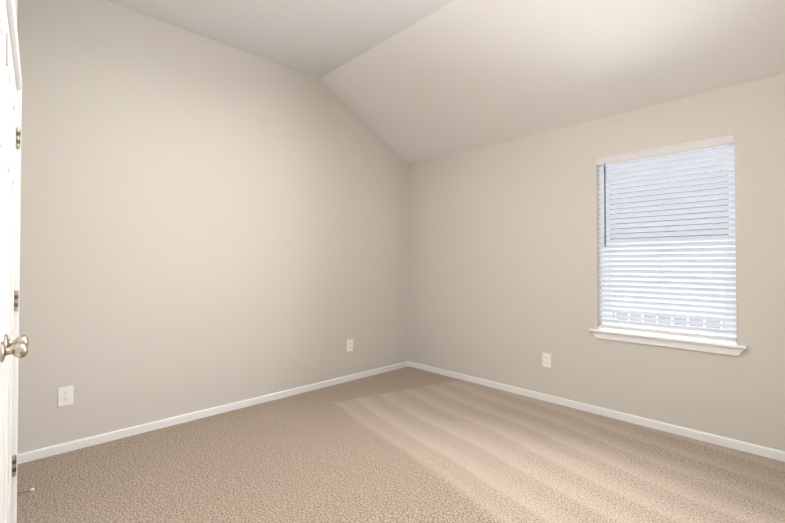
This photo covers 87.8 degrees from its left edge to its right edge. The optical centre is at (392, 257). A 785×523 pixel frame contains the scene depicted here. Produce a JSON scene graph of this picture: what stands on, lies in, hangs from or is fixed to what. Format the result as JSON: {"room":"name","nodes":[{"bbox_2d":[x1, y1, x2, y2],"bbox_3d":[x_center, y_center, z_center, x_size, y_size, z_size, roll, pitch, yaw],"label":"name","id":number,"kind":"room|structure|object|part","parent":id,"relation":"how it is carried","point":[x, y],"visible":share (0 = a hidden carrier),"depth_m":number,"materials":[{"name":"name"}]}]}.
{"room":"empty bedroom","nodes":[
{"label":"empty bedroom","id":0,"kind":"room"},
{"bbox_2d":[15,0,16,20],"bbox_3d":[-1.276,-0.286,1.258,0.191,3.090,1.643,1,-1,-44],"label":"wall","id":1,"kind":"structure","parent":0,"point":[16,8],"depth_m":1.86,"materials":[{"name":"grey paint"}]},
{"bbox_2d":[6,33,7,66],"bbox_3d":[-1.206,-0.651,1.276,0.004,0.100,0.018,1,-1,-41],"label":"bolt","id":2,"kind":"object","parent":1,"relation":"attached to","point":[7,49],"visible":1,"depth_m":1.27,"materials":[{"name":"metal"}]},
{"bbox_2d":[5,0,21,522],"bbox_3d":[-1.252,0.208,1.251,0.116,2.102,1.649,1,-1,-41],"label":"door frame","id":3,"kind":"structure","parent":1,"relation":"in","point":[11,16],"depth_m":1.86,"materials":[{"name":"white wood"}]},
{"bbox_2d":[0,0,27,511],"bbox_3d":[-0.960,0.232,0.998,0.096,2.020,0.758,1,-1,-41],"label":"closet door leaf","id":4,"kind":"structure","parent":1,"relation":"in","point":[3,21],"depth_m":1.21,"materials":[{"name":"white paint"}]},
{"bbox_3d":[-1.142,0.281,1.233,0.061,0.060,0.060,1,-1,-41],"label":"closet doors knob","id":5,"kind":"part","parent":4,"relation":"part of","materials":[{"name":"silver metal"}]},
{"bbox_2d":[0,18,28,522],"bbox_3d":[-1.465,0.239,1.580,0.096,2.020,0.775,1,-1,-41],"label":"closet door leaf","id":6,"kind":"structure","parent":1,"relation":"in","point":[8,307],"depth_m":1.53,"materials":[{"name":"white paint"}]},
{"bbox_3d":[-1.728,0.942,1.841,0.046,0.095,0.023,1,-1,-41],"label":"closet doors hinge","id":7,"kind":"part","parent":6,"relation":"part of","materials":[{"name":"silver metal"}]},
{"bbox_3d":[-1.728,0.197,1.851,0.046,0.095,0.023,1,-1,-41],"label":"closet doors hinge","id":8,"kind":"part","parent":6,"relation":"part of","materials":[{"name":"silver metal"}]},
{"bbox_3d":[-1.252,0.283,1.360,0.061,0.060,0.060,1,-1,-41],"label":"closet doors knob","id":9,"kind":"part","parent":6,"relation":"part of","materials":[{"name":"silver metal"}]},
{"bbox_3d":[-1.728,-0.548,1.861,0.046,0.095,0.023,1,-1,-41],"label":"closet doors hinge","id":10,"kind":"part","parent":6,"relation":"part of","materials":[{"name":"silver metal"}]},
{"bbox_2d":[17,0,407,453],"bbox_3d":[-1.106,-0.252,3.795,3.799,3.090,0.115,1,-1,-44],"label":"wall","id":11,"kind":"structure","parent":0,"point":[206,223],"depth_m":3.20,"materials":[{"name":"grey paint"}]},
{"bbox_2d":[58,385,73,406],"bbox_3d":[-2.154,0.912,2.691,0.079,0.124,0.008,1,-1,-44],"label":"electrical outlet","id":12,"kind":"object","parent":11,"relation":"attached to","point":[65,395],"visible":1,"depth_m":2.69,"materials":[{"name":"white plastic"}]},
{"bbox_2d":[17,361,407,463],"bbox_3d":[-1.078,1.262,3.712,3.524,0.060,0.013,1,-1,-44],"label":"baseboard","id":13,"kind":"structure","parent":11,"relation":"attached to","point":[32,455],"depth_m":3.17,"materials":[{"name":"white wood"}]},
{"bbox_2d":[347,339,352,351],"bbox_3d":[-0.449,0.928,4.321,0.079,0.124,0.008,1,-1,-44],"label":"electrical outlet","id":14,"kind":"object","parent":11,"relation":"attached to","point":[350,345],"visible":1,"depth_m":4.32,"materials":[{"name":"white plastic"}]},
{"bbox_2d":[107,0,453,78],"bbox_3d":[-0.725,-1.879,1.437,3.659,0.100,4.080,1,-1,-44],"label":"ceiling","id":15,"kind":"structure","parent":0,"point":[318,39],"depth_m":3.15,"materials":[{"name":"white paint"}]},
{"bbox_2d":[17,366,784,522],"bbox_3d":[-0.221,1.298,1.876,5.424,0.060,4.450,1,-1,-44],"label":"floor","id":16,"kind":"structure","parent":0,"point":[408,444],"depth_m":2.47,"materials":[{"name":"carpet"}]},
{"bbox_2d":[320,0,784,164],"bbox_3d":[1.117,-1.490,3.194,1.440,0.830,4.080,1,-1,-44],"label":"ceiling","id":17,"kind":"structure","parent":0,"point":[455,76],"depth_m":3.07,"materials":[{"name":"white paint"}]},
{"bbox_2d":[408,73,784,450],"bbox_3d":[1.580,0.061,3.615,0.160,2.460,4.080,1,-1,-44],"label":"wall","id":18,"kind":"structure","parent":0,"point":[504,272],"depth_m":3.49,"materials":[{"name":"grey paint"}]},
{"bbox_2d":[542,352,550,367],"bbox_3d":[1.389,0.924,3.681,0.008,0.124,0.079,1,-1,-44],"label":"outlet","id":19,"kind":"object","parent":18,"relation":"attached to","point":[546,359],"visible":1,"depth_m":3.68,"materials":[{"name":"white plastic"}]},
{"bbox_2d":[408,361,784,461],"bbox_3d":[1.517,1.260,3.539,0.013,0.060,3.850,1,-1,-44],"label":"baseboard","id":20,"kind":"structure","parent":18,"relation":"attached to","point":[775,454],"depth_m":3.20,"materials":[{"name":"white wood"}]},
{"bbox_2d":[589,328,747,355],"bbox_3d":[2.017,0.625,3.069,0.123,0.074,0.994,1,-1,-44],"label":"window sill","id":21,"kind":"structure","parent":18,"relation":"attached to","point":[719,347],"depth_m":2.99,"materials":[{"name":"white wood"}]},
{"bbox_2d":[601,144,736,342],"bbox_3d":[2.092,-0.123,3.151,0.065,1.425,0.884,1,-1,-44],"label":"window","id":22,"kind":"structure","parent":18,"relation":"in","point":[680,330],"depth_m":3.07,"materials":[{"name":"white plastic"}]},
{"bbox_2d":[597,133,736,341],"bbox_3d":[2.019,-0.129,3.081,0.087,1.412,0.880,1,-1,-44],"label":"window blinds","id":23,"kind":"object","parent":22,"relation":"attached to","point":[713,142],"visible":0.94,"depth_m":3.04,"materials":[{"name":"white plastic"}]},
{"label":"outside","id":24,"kind":"structure","parent":0,"visible":0},
{"bbox_3d":[3.497,1.905,3.937,2.990,0.020,18.000,1,-1,-44],"label":"ground","id":25,"kind":"structure","parent":24,"visible":0},
{"bbox_2d":[612,246,724,337],"bbox_3d":[4.595,0.835,5.002,0.050,2.150,18.000,1,-1,-44],"label":"wall","id":26,"kind":"structure","parent":25,"relation":"on","point":[717,310],"depth_m":5.71,"materials":[{"name":"white"}]},
{"bbox_2d":[609,146,728,239],"bbox_3d":[5.571,-1.258,5.964,3.250,2.040,18.000,1,-1,-44],"label":"neighbor roof","id":27,"kind":"structure","parent":26,"relation":"on","point":[670,204],"depth_m":6.13,"materials":[{"name":"white"}]},
{"bbox_2d":[612,309,734,342],"bbox_3d":[4.021,1.292,4.447,0.060,1.220,8.000,1,-1,-44],"label":"fence","id":28,"kind":"object","parent":25,"relation":"on","point":[685,319],"depth_m":5.04,"materials":[{"name":"white wood"}]}
]}

